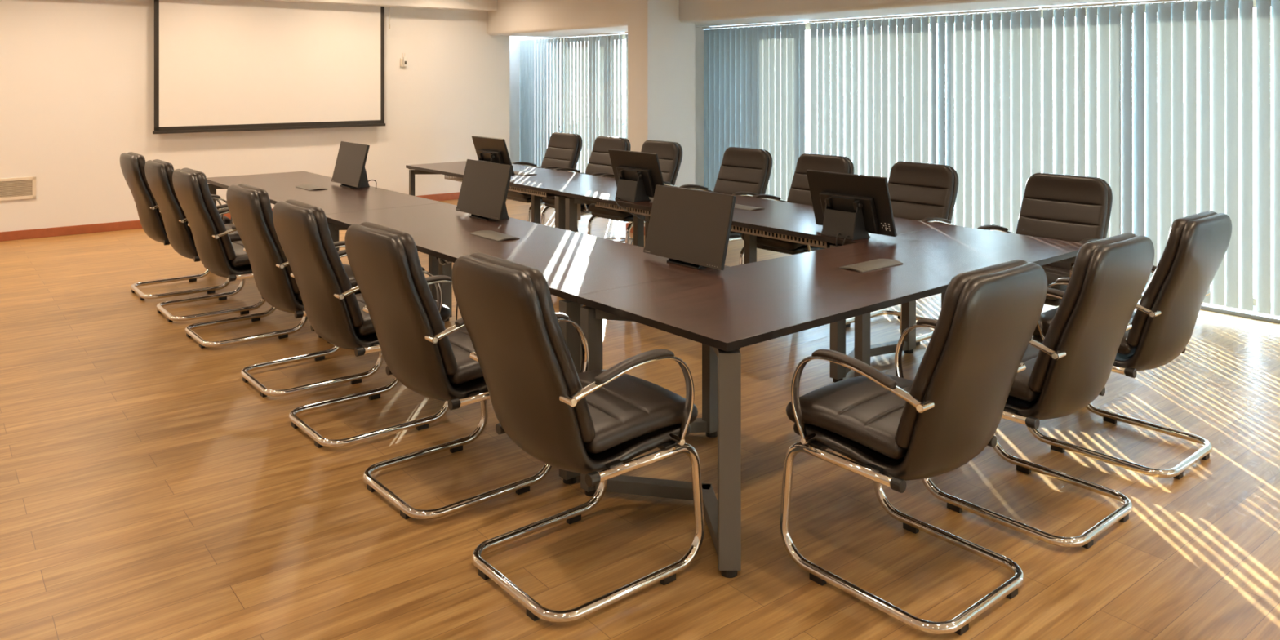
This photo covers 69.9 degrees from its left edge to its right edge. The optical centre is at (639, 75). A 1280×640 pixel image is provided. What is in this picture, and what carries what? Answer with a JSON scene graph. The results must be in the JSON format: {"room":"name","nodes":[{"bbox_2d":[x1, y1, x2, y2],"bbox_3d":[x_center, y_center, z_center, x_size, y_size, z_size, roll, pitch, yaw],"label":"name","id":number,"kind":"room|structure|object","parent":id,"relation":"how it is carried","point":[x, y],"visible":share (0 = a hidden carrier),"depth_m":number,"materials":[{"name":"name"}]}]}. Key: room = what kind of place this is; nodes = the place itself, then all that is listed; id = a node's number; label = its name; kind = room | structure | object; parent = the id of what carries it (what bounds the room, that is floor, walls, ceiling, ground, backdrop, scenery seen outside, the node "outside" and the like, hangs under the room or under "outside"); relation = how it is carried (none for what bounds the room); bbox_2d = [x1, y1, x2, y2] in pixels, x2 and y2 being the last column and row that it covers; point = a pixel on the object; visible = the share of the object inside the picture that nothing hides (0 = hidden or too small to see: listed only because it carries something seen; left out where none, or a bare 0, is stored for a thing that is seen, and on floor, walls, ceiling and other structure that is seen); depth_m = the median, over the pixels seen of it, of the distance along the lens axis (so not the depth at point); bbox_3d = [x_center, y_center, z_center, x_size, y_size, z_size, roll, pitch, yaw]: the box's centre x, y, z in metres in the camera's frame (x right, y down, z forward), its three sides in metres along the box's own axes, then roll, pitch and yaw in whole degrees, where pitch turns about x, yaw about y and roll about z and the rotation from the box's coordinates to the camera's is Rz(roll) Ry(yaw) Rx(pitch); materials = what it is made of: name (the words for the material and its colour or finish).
{"room":"conference room","nodes":[
{"label":"conference room","id":0,"kind":"room"},
{"bbox_2d":[0,0,509,231],"bbox_3d":[-5.594,0.195,9.811,9.030,2.780,1.013,0,0,-38],"label":"wall","id":1,"kind":"structure","parent":0,"point":[77,77],"depth_m":9.48,"materials":[{"name":"paint"}]},
{"bbox_2d":[0,176,35,200],"bbox_3d":[-6.131,1.092,8.731,0.620,0.214,0.015,0,0,-38],"label":"air vent","id":2,"kind":"object","parent":1,"relation":"in","point":[20,188],"visible":1,"depth_m":8.83,"materials":[{"name":"beige plastic"}]},
{"bbox_2d":[0,191,459,241],"bbox_3d":[-5.196,1.541,9.469,8.830,0.088,0.017,0,0,-38],"label":"baseboard","id":3,"kind":"structure","parent":1,"relation":"attached to","point":[131,224],"depth_m":9.16,"materials":[{"name":"red wood"}]},
{"bbox_2d":[152,0,395,133],"bbox_3d":[-4.058,-0.154,10.213,2.753,1.522,0.210,0,0,-38],"label":"projection screen","id":4,"kind":"object","parent":1,"relation":"attached to","point":[220,65],"visible":0.9,"depth_m":10.17,"materials":[{"name":"fabric"}]},
{"bbox_2d":[294,0,497,11],"bbox_3d":[-5.251,-1.018,9.273,8.500,0.355,0.258,0,0,-38],"label":"trim","id":5,"kind":"structure","parent":1,"relation":"attached to","point":[463,5],"depth_m":11.31,"materials":[{"name":"paint"}]},
{"bbox_2d":[400,53,406,66],"bbox_3d":[-2.908,-0.190,11.268,0.083,0.170,0.036,0,0,-38],"label":"remote","id":6,"kind":"object","parent":1,"relation":"attached to","point":[402,60],"visible":1,"depth_m":11.26,"materials":[{"name":"white plastic"}]},
{"bbox_2d":[487,0,729,37],"bbox_3d":[-0.461,-0.861,11.131,1.320,0.668,3.287,0,0,-38],"label":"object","id":7,"kind":"structure","parent":1,"relation":"attached to","point":[521,18],"depth_m":10.86,"materials":[{"name":"paint"}]},
{"bbox_2d":[509,35,551,166],"bbox_3d":[-1.783,0.195,13.294,1.270,2.780,0.280,0,0,-38],"label":"wall","id":8,"kind":"structure","parent":0,"point":[514,43],"depth_m":13.11,"materials":[{"name":"paint"}]},
{"bbox_2d":[537,34,626,166],"bbox_3d":[-0.424,0.515,11.832,0.372,2.140,3.700,0,0,-38],"label":"window","id":9,"kind":"structure","parent":8,"relation":"in","point":[624,36],"depth_m":12.83,"materials":[{"name":"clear glass"}]},
{"bbox_2d":[518,32,624,173],"bbox_3d":[-0.972,0.513,12.193,0.045,2.081,2.453,0,0,-38],"label":"vertical blind","id":10,"kind":"object","parent":9,"relation":"attached to","point":[599,46],"visible":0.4,"depth_m":12.18,"materials":[{"name":"fabric"}]},
{"bbox_2d":[624,31,627,138],"bbox_3d":[0.184,0.513,10.732,0.044,2.081,1.148,0,0,-38],"label":"vertical blind","id":11,"kind":"object","parent":9,"relation":"attached to","point":[626,32],"visible":0.02,"depth_m":11.15,"materials":[{"name":"fabric"}]},
{"bbox_2d":[0,199,1279,639],"bbox_3d":[0.076,1.645,3.467,10.050,0.120,18.000,0,0,-38],"label":"floor","id":12,"kind":"structure","parent":0,"point":[149,491],"depth_m":3.38,"materials":[{"name":"brown wood"}]},
{"bbox_2d":[120,151,230,300],"bbox_3d":[-3.417,1.072,6.747,0.691,1.026,0.605,0,0,-40],"label":"chair","id":13,"kind":"object","parent":12,"relation":"on","point":[132,164],"visible":0.42,"depth_m":6.49,"materials":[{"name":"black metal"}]},
{"bbox_2d":[127,151,164,228],"bbox_3d":[-3.570,0.825,6.619,0.222,0.531,0.476,0,0,-40],"label":"cushion","id":14,"kind":"object","parent":13,"relation":"on","point":[137,183],"depth_m":6.44,"materials":[{"name":"brown leather"}]},
{"bbox_2d":[164,214,230,231],"bbox_3d":[-3.328,1.087,6.821,0.459,0.104,0.488,0,0,-40],"label":"seat cushion","id":15,"kind":"object","parent":13,"relation":"on","point":[225,220],"depth_m":6.75,"materials":[{"name":"brown leather"}]},
{"bbox_2d":[144,159,265,322],"bbox_3d":[-2.923,1.072,6.169,0.691,1.026,0.605,0,0,-40],"label":"chair","id":16,"kind":"object","parent":12,"relation":"on","point":[158,173],"visible":0.52,"depth_m":5.92,"materials":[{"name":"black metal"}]},
{"bbox_2d":[152,159,195,243],"bbox_3d":[-3.076,0.825,6.042,0.222,0.531,0.476,0,0,-40],"label":"cushion","id":17,"kind":"object","parent":16,"relation":"on","point":[171,211],"depth_m":5.87,"materials":[{"name":"brown leather"}]},
{"bbox_2d":[194,223,241,247],"bbox_3d":[-2.834,1.087,6.244,0.459,0.104,0.488,0,0,-40],"label":"seat cushion","id":18,"kind":"object","parent":16,"relation":"on","point":[234,236],"depth_m":6.07,"materials":[{"name":"brown leather"}]},
{"bbox_2d":[172,167,307,348],"bbox_3d":[-2.452,1.072,5.611,0.691,1.026,0.605,0,0,-40],"label":"chair","id":19,"kind":"object","parent":12,"relation":"on","point":[222,257],"visible":0.58,"depth_m":5.36,"materials":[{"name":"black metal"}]},
{"bbox_2d":[181,167,235,260],"bbox_3d":[-2.603,0.825,5.483,0.222,0.531,0.476,0,0,-40],"label":"cushion","id":20,"kind":"object","parent":19,"relation":"on","point":[204,220],"depth_m":5.32,"materials":[{"name":"brown leather"}]},
{"bbox_2d":[228,240,250,266],"bbox_3d":[-2.363,1.087,5.686,0.459,0.104,0.488,0,0,-40],"label":"seat cushion","id":21,"kind":"object","parent":19,"relation":"on","point":[237,257],"depth_m":5.40,"materials":[{"name":"brown leather"}]},
{"bbox_2d":[226,183,383,397],"bbox_3d":[-1.757,1.072,4.798,0.691,1.026,0.605,0,0,-40],"label":"chair","id":22,"kind":"object","parent":12,"relation":"on","point":[250,209],"visible":0.55,"depth_m":4.55,"materials":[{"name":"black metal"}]},
{"bbox_2d":[236,183,299,293],"bbox_3d":[-1.909,0.825,4.671,0.222,0.531,0.476,0,0,-40],"label":"cushion","id":23,"kind":"object","parent":22,"relation":"on","point":[255,228],"depth_m":4.51,"materials":[{"name":"brown leather"}]},
{"bbox_2d":[293,263,357,301],"bbox_3d":[-1.667,1.087,4.872,0.459,0.104,0.488,0,0,-40],"label":"seat cushion","id":24,"kind":"object","parent":22,"relation":"on","point":[297,297],"depth_m":4.72,"materials":[{"name":"brown leather"}]},
{"bbox_2d":[206,171,443,337],"bbox_3d":[-2.426,1.210,6.737,0.826,0.750,2.574,0,0,-40],"label":"conference table","id":25,"kind":"object","parent":12,"relation":"on","point":[279,187],"visible":0.28,"depth_m":6.50,"materials":[{"name":"brown wood"}]},
{"bbox_2d":[295,184,327,191],"bbox_3d":[-2.436,0.830,6.784,0.130,0.011,0.300,0,0,-40],"label":"flap","id":26,"kind":"object","parent":25,"relation":"on","point":[308,187],"visible":1,"depth_m":6.75,"materials":[{"name":"grey paint"}]},
{"bbox_2d":[331,141,369,188],"bbox_3d":[-2.152,0.672,6.890,0.159,0.326,0.505,0,0,-40],"label":"monitor","id":27,"kind":"object","parent":25,"relation":"on","point":[349,171],"visible":1,"depth_m":6.84,"materials":[{"name":"black plastic"}]},
{"bbox_2d":[272,199,450,448],"bbox_3d":[-1.271,1.072,4.187,0.691,1.026,0.605,0,0,-40],"label":"chair","id":28,"kind":"object","parent":12,"relation":"on","point":[333,310],"visible":0.68,"depth_m":3.94,"materials":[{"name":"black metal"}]},
{"bbox_2d":[284,199,364,327],"bbox_3d":[-1.422,0.825,4.059,0.222,0.531,0.476,0,0,-40],"label":"cushion","id":29,"kind":"object","parent":28,"relation":"on","point":[319,273],"depth_m":3.90,"materials":[{"name":"brown leather"}]},
{"bbox_2d":[354,293,450,335],"bbox_3d":[-1.182,1.087,4.262,0.459,0.104,0.488,0,0,-40],"label":"seat cushion","id":30,"kind":"object","parent":28,"relation":"on","point":[363,326],"depth_m":3.97,"materials":[{"name":"brown leather"}]},
{"bbox_2d":[344,222,551,519],"bbox_3d":[-0.742,1.072,3.560,0.691,1.026,0.605,0,0,-41],"label":"chair","id":31,"kind":"object","parent":12,"relation":"on","point":[431,360],"visible":0.7,"depth_m":3.32,"materials":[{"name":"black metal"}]},
{"bbox_2d":[360,222,457,374],"bbox_3d":[-0.892,0.825,3.430,0.222,0.531,0.476,0,0,-41],"label":"cushion","id":32,"kind":"object","parent":31,"relation":"on","point":[402,309],"depth_m":3.28,"materials":[{"name":"brown leather"}]},
{"bbox_2d":[447,326,483,384],"bbox_3d":[-0.654,1.087,3.636,0.459,0.104,0.488,0,0,-41],"label":"seat cushion","id":33,"kind":"object","parent":31,"relation":"on","point":[462,369],"depth_m":3.38,"materials":[{"name":"brown leather"}]},
{"bbox_2d":[455,302,457,320],"bbox_3d":[-1.095,1.358,5.566,0.040,0.467,0.810,0,0,-10],"label":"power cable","id":34,"kind":"object","parent":12,"relation":"on","point":[456,302],"visible":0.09,"depth_m":5.20,"materials":[{"name":"black plastic"}]},
{"bbox_2d":[405,160,644,247],"bbox_3d":[-1.061,1.210,7.829,0.824,0.750,2.515,0,0,-40],"label":"conference table","id":35,"kind":"object","parent":12,"relation":"on","point":[547,183],"visible":0.3,"depth_m":7.43,"materials":[{"name":"brown wood"}]},
{"bbox_2d":[471,135,515,175],"bbox_3d":[-1.236,0.671,7.537,0.169,0.328,0.505,0,0,-40],"label":"monitor","id":36,"kind":"object","parent":35,"relation":"on","point":[489,149],"visible":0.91,"depth_m":7.47,"materials":[{"name":"black plastic"}]},
{"bbox_2d":[444,174,558,197],"bbox_3d":[-1.153,0.881,7.411,0.120,0.039,1.580,0,0,-40],"label":"cable tray","id":37,"kind":"object","parent":35,"relation":"on","point":[515,185],"depth_m":7.01,"materials":[{"name":"silver metal"}]},
{"bbox_2d":[513,171,537,175],"bbox_3d":[-1.011,0.830,7.776,0.130,0.011,0.285,0,0,-40],"label":"flap","id":38,"kind":"object","parent":35,"relation":"on","point":[519,173],"visible":0.66,"depth_m":7.71,"materials":[{"name":"grey paint"}]},
{"bbox_2d":[577,204,580,220],"bbox_3d":[-0.485,0.964,6.782,0.045,0.203,0.100,0,0,-40],"label":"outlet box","id":39,"kind":"object","parent":35,"relation":"hanging from","point":[578,205],"visible":0.12,"depth_m":6.74,"materials":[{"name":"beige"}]},
{"bbox_2d":[325,202,729,484],"bbox_3d":[-0.761,1.210,4.741,0.826,0.750,2.618,0,0,-40],"label":"conference table","id":40,"kind":"object","parent":12,"relation":"on","point":[572,264],"visible":0.59,"depth_m":4.33,"materials":[{"name":"brown wood"}]},
{"bbox_2d":[455,159,513,221],"bbox_3d":[-0.890,0.672,5.377,0.159,0.326,0.505,0,0,-40],"label":"monitor","id":41,"kind":"object","parent":40,"relation":"on","point":[485,185],"visible":1,"depth_m":5.33,"materials":[{"name":"black plastic"}]},
{"bbox_2d":[469,230,519,241],"bbox_3d":[-0.756,0.830,4.753,0.130,0.011,0.285,0,0,-40],"label":"flap","id":42,"kind":"object","parent":40,"relation":"on","point":[489,234],"visible":1,"depth_m":4.73,"materials":[{"name":"grey paint"}]},
{"bbox_2d":[643,184,736,271],"bbox_3d":[0.237,0.672,4.064,0.159,0.326,0.505,0,0,-40],"label":"monitor","id":43,"kind":"object","parent":40,"relation":"on","point":[689,228],"visible":1,"depth_m":4.02,"materials":[{"name":"black plastic"}]},
{"bbox_2d":[506,132,582,222],"bbox_3d":[-0.943,1.072,8.731,0.691,1.026,0.605,0,0,-40],"label":"chair","id":44,"kind":"object","parent":12,"relation":"on","point":[563,149],"visible":0.48,"depth_m":8.77,"materials":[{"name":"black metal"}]},
{"bbox_2d":[506,190,531,199],"bbox_3d":[-1.032,1.087,8.656,0.459,0.104,0.488,0,0,-40],"label":"seat cushion","id":45,"kind":"object","parent":44,"relation":"on","point":[511,194],"depth_m":8.43,"materials":[{"name":"brown leather"}]},
{"bbox_2d":[540,132,578,171],"bbox_3d":[-0.791,0.825,8.858,0.222,0.531,0.476,0,0,-40],"label":"cushion","id":46,"kind":"object","parent":44,"relation":"on","point":[562,149],"depth_m":8.83,"materials":[{"name":"brown leather"}]},
{"bbox_2d":[451,252,704,622],"bbox_3d":[-0.207,1.072,2.950,0.691,1.026,0.605,0,0,-40],"label":"chair","id":47,"kind":"object","parent":12,"relation":"on","point":[593,424],"visible":1,"depth_m":2.76,"materials":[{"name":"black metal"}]},
{"bbox_2d":[469,252,595,443],"bbox_3d":[-0.360,0.825,2.822,0.222,0.531,0.476,0,0,-40],"label":"cushion","id":48,"kind":"object","parent":47,"relation":"on","point":[528,369],"depth_m":2.68,"materials":[{"name":"brown leather"}]},
{"bbox_2d":[577,368,697,453],"bbox_3d":[-0.118,1.087,3.024,0.459,0.104,0.488,0,0,-40],"label":"seat cushion","id":49,"kind":"object","parent":47,"relation":"on","point":[630,414],"depth_m":2.88,"materials":[{"name":"brown leather"}]},
{"bbox_2d":[541,136,631,227],"bbox_3d":[-0.476,1.072,8.170,0.691,1.026,0.605,0,0,-40],"label":"chair","id":50,"kind":"object","parent":12,"relation":"on","point":[599,163],"visible":0.3,"depth_m":8.28,"materials":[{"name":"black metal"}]},
{"bbox_2d":[542,196,590,205],"bbox_3d":[-0.565,1.087,8.096,0.459,0.104,0.488,0,0,-40],"label":"seat cushion","id":51,"kind":"object","parent":50,"relation":"on","point":[550,201],"depth_m":8.03,"materials":[{"name":"brown leather"}]},
{"bbox_2d":[584,136,626,177],"bbox_3d":[-0.323,0.825,8.297,0.222,0.531,0.476,0,0,-40],"label":"cushion","id":52,"kind":"object","parent":50,"relation":"on","point":[599,161],"depth_m":8.33,"materials":[{"name":"brown leather"}]},
{"bbox_2d":[604,236,633,241],"bbox_3d":[-0.191,1.578,8.831,0.362,0.014,0.208,0,0,-27],"label":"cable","id":53,"kind":"object","parent":12,"relation":"on","point":[615,237],"visible":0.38,"depth_m":8.87,"materials":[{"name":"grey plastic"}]},
{"bbox_2d":[586,140,682,244],"bbox_3d":[-0.034,1.072,7.640,0.691,1.026,0.605,0,0,-40],"label":"chair","id":54,"kind":"object","parent":12,"relation":"on","point":[669,153],"visible":0.28,"depth_m":7.63,"materials":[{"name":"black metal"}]},
{"bbox_2d":[588,203,633,217],"bbox_3d":[-0.123,1.087,7.566,0.459,0.104,0.488,0,0,-40],"label":"seat cushion","id":55,"kind":"object","parent":54,"relation":"on","point":[597,211],"depth_m":7.41,"materials":[{"name":"brown leather"}]},
{"bbox_2d":[640,140,679,182],"bbox_3d":[0.119,0.825,7.767,0.222,0.531,0.476,0,0,-40],"label":"cushion","id":56,"kind":"object","parent":54,"relation":"on","point":[668,152],"depth_m":7.67,"materials":[{"name":"brown leather"}]},
{"bbox_2d":[627,0,718,226],"bbox_3d":[0.587,0.195,9.864,1.810,2.780,0.640,0,0,-38],"label":"wall pier","id":57,"kind":"object","parent":12,"relation":"on","point":[665,54],"visible":0.37,"depth_m":9.24,"materials":[{"name":"paint"}]},
{"bbox_2d":[626,222,644,235],"bbox_3d":[0.217,1.541,9.367,0.646,0.088,0.352,0,0,-38],"label":"baseboard","id":58,"kind":"object","parent":57,"relation":"attached to","point":[627,224],"visible":0.2,"depth_m":9.23,"materials":[{"name":"red wood"}]},
{"bbox_2d":[680,146,772,242],"bbox_3d":[0.606,1.072,6.872,0.691,1.026,0.605,0,0,-40],"label":"chair","id":59,"kind":"object","parent":12,"relation":"on","point":[743,171],"visible":0.33,"depth_m":6.96,"materials":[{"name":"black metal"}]},
{"bbox_2d":[713,146,768,196],"bbox_3d":[0.759,0.825,6.999,0.222,0.531,0.476,0,0,-40],"label":"cushion","id":60,"kind":"object","parent":59,"relation":"on","point":[741,169],"depth_m":6.98,"materials":[{"name":"brown leather"}]},
{"bbox_2d":[559,185,950,382],"bbox_3d":[0.577,1.210,5.854,0.836,0.750,2.613,0,0,-40],"label":"conference table","id":61,"kind":"object","parent":12,"relation":"on","point":[791,222],"visible":0.48,"depth_m":5.21,"materials":[{"name":"brown wood"}]},
{"bbox_2d":[614,196,648,222],"bbox_3d":[-0.047,0.880,5.977,0.076,0.137,0.365,0,0,-40],"label":"cable","id":62,"kind":"object","parent":61,"relation":"on","point":[615,197],"visible":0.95,"depth_m":5.97,"materials":[{"name":"black plastic"}]},
{"bbox_2d":[608,148,664,202],"bbox_3d":[-0.043,0.671,6.149,0.164,0.327,0.505,0,0,-40],"label":"monitor","id":63,"kind":"object","parent":61,"relation":"on","point":[637,175],"visible":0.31,"depth_m":6.08,"materials":[{"name":"black plastic"}]},
{"bbox_2d":[595,201,833,248],"bbox_3d":[0.378,0.881,5.575,0.120,0.039,2.000,0,0,-40],"label":"cable tray","id":64,"kind":"object","parent":61,"relation":"on","point":[639,207],"depth_m":5.28,"materials":[{"name":"silver metal"}]},
{"bbox_2d":[734,204,764,210],"bbox_3d":[0.641,0.830,5.794,0.130,0.011,0.285,0,0,-40],"label":"flap","id":65,"kind":"object","parent":61,"relation":"on","point":[736,206],"visible":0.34,"depth_m":5.72,"materials":[{"name":"grey paint"}]},
{"bbox_2d":[835,233,840,246],"bbox_3d":[1.043,0.918,4.678,0.086,0.219,0.057,0,0,-40],"label":"cable","id":66,"kind":"object","parent":61,"relation":"hanging from","point":[837,233],"visible":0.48,"depth_m":4.67,"materials":[{"name":"black plastic"}]},
{"bbox_2d":[805,169,897,240],"bbox_3d":[1.074,0.671,4.762,0.164,0.327,0.505,0,0,-40],"label":"monitor","id":67,"kind":"object","parent":61,"relation":"on","point":[854,206],"visible":1,"depth_m":4.70,"materials":[{"name":"black plastic"}]},
{"bbox_2d":[738,153,853,265],"bbox_3d":[1.087,1.072,6.296,0.691,1.026,0.605,0,0,-40],"label":"chair","id":68,"kind":"object","parent":12,"relation":"on","point":[799,193],"visible":0.25,"depth_m":6.41,"materials":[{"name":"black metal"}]},
{"bbox_2d":[741,233,805,250],"bbox_3d":[0.997,1.087,6.221,0.459,0.104,0.488,0,0,-40],"label":"seat cushion","id":69,"kind":"object","parent":68,"relation":"on","point":[766,243],"depth_m":6.02,"materials":[{"name":"brown leather"}]},
{"bbox_2d":[786,153,849,205],"bbox_3d":[1.239,0.825,6.423,0.222,0.531,0.476,0,0,-40],"label":"cushion","id":70,"kind":"object","parent":68,"relation":"on","point":[799,193],"depth_m":6.48,"materials":[{"name":"brown leather"}]},
{"bbox_2d":[577,225,1084,577],"bbox_3d":[1.007,1.210,3.986,2.575,0.750,0.805,0,0,-40],"label":"conference table","id":71,"kind":"object","parent":12,"relation":"on","point":[732,308],"visible":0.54,"depth_m":3.44,"materials":[{"name":"brown wood"}]},
{"bbox_2d":[839,258,902,272],"bbox_3d":[1.014,0.830,4.012,0.290,0.011,0.125,0,0,-40],"label":"flap","id":72,"kind":"object","parent":71,"relation":"on","point":[878,264],"visible":1,"depth_m":3.99,"materials":[{"name":"grey paint"}]},
{"bbox_2d":[845,160,958,346],"bbox_3d":[1.595,1.072,5.685,0.691,1.026,0.605,0,0,-40],"label":"chair","id":73,"kind":"object","parent":12,"relation":"on","point":[917,191],"visible":0.3,"depth_m":5.78,"materials":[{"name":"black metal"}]},
{"bbox_2d":[887,160,954,223],"bbox_3d":[1.748,0.825,5.812,0.222,0.531,0.476,0,0,-40],"label":"cushion","id":74,"kind":"object","parent":73,"relation":"on","point":[917,191],"depth_m":5.79,"materials":[{"name":"brown leather"}]},
{"bbox_2d":[779,258,1047,635],"bbox_3d":[0.862,1.072,2.895,0.605,1.026,0.691,0,0,-40],"label":"chair","id":75,"kind":"object","parent":12,"relation":"on","point":[895,430],"visible":1,"depth_m":2.69,"materials":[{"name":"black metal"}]},
{"bbox_2d":[786,373,913,459],"bbox_3d":[0.787,1.087,2.985,0.488,0.104,0.459,0,0,-40],"label":"seat cushion","id":76,"kind":"object","parent":75,"relation":"on","point":[857,416],"depth_m":2.87,"materials":[{"name":"brown leather"}]},
{"bbox_2d":[894,258,1027,448],"bbox_3d":[0.989,0.825,2.743,0.476,0.531,0.222,0,0,-40],"label":"cushion","id":77,"kind":"object","parent":75,"relation":"on","point":[968,368],"depth_m":2.62,"materials":[{"name":"brown leather"}]},
{"bbox_2d":[729,0,1279,324],"bbox_3d":[5.082,0.515,4.875,0.372,2.140,13.596,0,0,-38],"label":"window","id":78,"kind":"structure","parent":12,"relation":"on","point":[1255,315],"depth_m":6.19,"materials":[{"name":"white metal"}]},
{"bbox_2d":[702,21,806,200],"bbox_3d":[1.157,0.513,9.502,0.044,2.081,1.471,0,0,-38],"label":"vertical blind","id":79,"kind":"object","parent":78,"relation":"attached to","point":[754,77],"visible":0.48,"depth_m":9.44,"materials":[{"name":"fabric"}]},
{"bbox_2d":[808,7,1042,232],"bbox_3d":[2.372,0.513,7.967,0.044,2.081,2.326,0,0,-38],"label":"vertical blind","id":80,"kind":"object","parent":78,"relation":"attached to","point":[1015,35],"visible":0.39,"depth_m":7.72,"materials":[{"name":"fabric"}]},
{"bbox_2d":[1041,0,1253,315],"bbox_3d":[3.540,0.513,6.491,0.045,2.081,1.419,0,0,-38],"label":"vertical blind","id":81,"kind":"object","parent":78,"relation":"attached to","point":[1224,27],"visible":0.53,"depth_m":6.38,"materials":[{"name":"fabric"}]},
{"bbox_2d":[1256,0,1279,318],"bbox_3d":[4.609,0.513,5.140,0.046,2.081,2.004,0,0,-38],"label":"vertical blind","id":82,"kind":"object","parent":78,"relation":"attached to","point":[1268,11],"visible":1,"depth_m":5.86,"materials":[{"name":"fabric"}]},
{"bbox_2d":[921,232,1154,548],"bbox_3d":[1.453,1.072,3.369,0.605,1.026,0.691,0,0,-40],"label":"chair","id":83,"kind":"object","parent":12,"relation":"on","point":[1064,374],"visible":0.63,"depth_m":3.12,"materials":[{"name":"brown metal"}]},
{"bbox_2d":[1008,343,1040,401],"bbox_3d":[1.378,1.087,3.458,0.488,0.104,0.459,0,0,-40],"label":"seat cushion","id":84,"kind":"object","parent":83,"relation":"on","point":[1025,386],"depth_m":3.18,"materials":[{"name":"brown leather"}]},
{"bbox_2d":[1028,232,1137,392],"bbox_3d":[1.580,0.825,3.216,0.476,0.531,0.222,0,0,-40],"label":"cushion","id":85,"kind":"object","parent":83,"relation":"on","point":[1089,325],"depth_m":3.08,"materials":[{"name":"brown leather"}]},
{"bbox_2d":[977,173,1112,306],"bbox_3d":[2.188,1.072,4.975,0.691,1.026,0.605,0,0,-40],"label":"chair","id":86,"kind":"object","parent":12,"relation":"on","point":[1059,206],"visible":0.3,"depth_m":5.07,"materials":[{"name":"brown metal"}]},
{"bbox_2d":[1041,265,1070,300],"bbox_3d":[2.099,1.087,4.900,0.459,0.104,0.488,0,0,-40],"label":"seat cushion","id":87,"kind":"object","parent":86,"relation":"on","point":[1053,273],"depth_m":4.79,"materials":[{"name":"brown leather"}]},
{"bbox_2d":[1015,173,1107,270],"bbox_3d":[2.340,0.825,5.102,0.222,0.531,0.476,0,0,-40],"label":"cushion","id":88,"kind":"object","parent":86,"relation":"on","point":[1059,206],"depth_m":5.08,"materials":[{"name":"brown leather"}]},
{"bbox_2d":[1026,210,1231,479],"bbox_3d":[2.068,1.072,3.895,0.605,1.026,0.691,0,0,-40],"label":"chair","id":89,"kind":"object","parent":12,"relation":"on","point":[1163,322],"visible":0.64,"depth_m":3.64,"materials":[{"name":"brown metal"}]},
{"bbox_2d":[1032,307,1137,355],"bbox_3d":[1.994,1.087,3.984,0.488,0.104,0.459,0,0,-40],"label":"seat cushion","id":90,"kind":"object","parent":89,"relation":"on","point":[1128,345],"depth_m":3.71,"materials":[{"name":"brown leather"}]},
{"bbox_2d":[1125,210,1217,346],"bbox_3d":[2.196,0.825,3.742,0.476,0.531,0.222,0,0,-40],"label":"cushion","id":91,"kind":"object","parent":89,"relation":"on","point":[1177,289],"depth_m":3.60,"materials":[{"name":"brown leather"}]},
{"bbox_3d":[0.174,-1.270,3.544,10.300,0.150,18.000,0,0,-38],"label":"ceiling","id":92,"kind":"structure","parent":0,"visible":0},
{"bbox_2d":[679,0,1148,26],"bbox_3d":[4.796,-0.866,4.649,1.120,0.658,13.596,0,0,-38],"label":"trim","id":93,"kind":"structure","parent":92,"relation":"attached to","point":[714,13],"depth_m":8.00,"materials":[{"name":"paint"}]},
{"label":"outside","id":94,"kind":"structure","parent":0,"visible":0},
{"bbox_2d":[560,94,1256,296],"bbox_3d":[19.651,1.770,30.942,54.750,0.130,100.000,0,0,-38],"label":"ground","id":95,"kind":"structure","parent":94,"point":[806,96],"depth_m":23.90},
{"bbox_2d":[560,115,625,152],"bbox_3d":[-0.999,1.280,19.866,1.668,0.849,1.508,0,0,-40],"label":"shrub","id":96,"kind":"object","parent":95,"relation":"on","point":[623,131],"visible":0.03,"depth_m":19.63,"materials":[{"name":"green plant"}]},
{"bbox_2d":[622,116,626,137],"bbox_3d":[0.091,1.306,21.807,1.616,0.799,1.689,0,0,20],"label":"shrub","id":97,"kind":"object","parent":95,"relation":"on","point":[624,123],"visible":0.02,"depth_m":21.52,"materials":[{"name":"green plant"}]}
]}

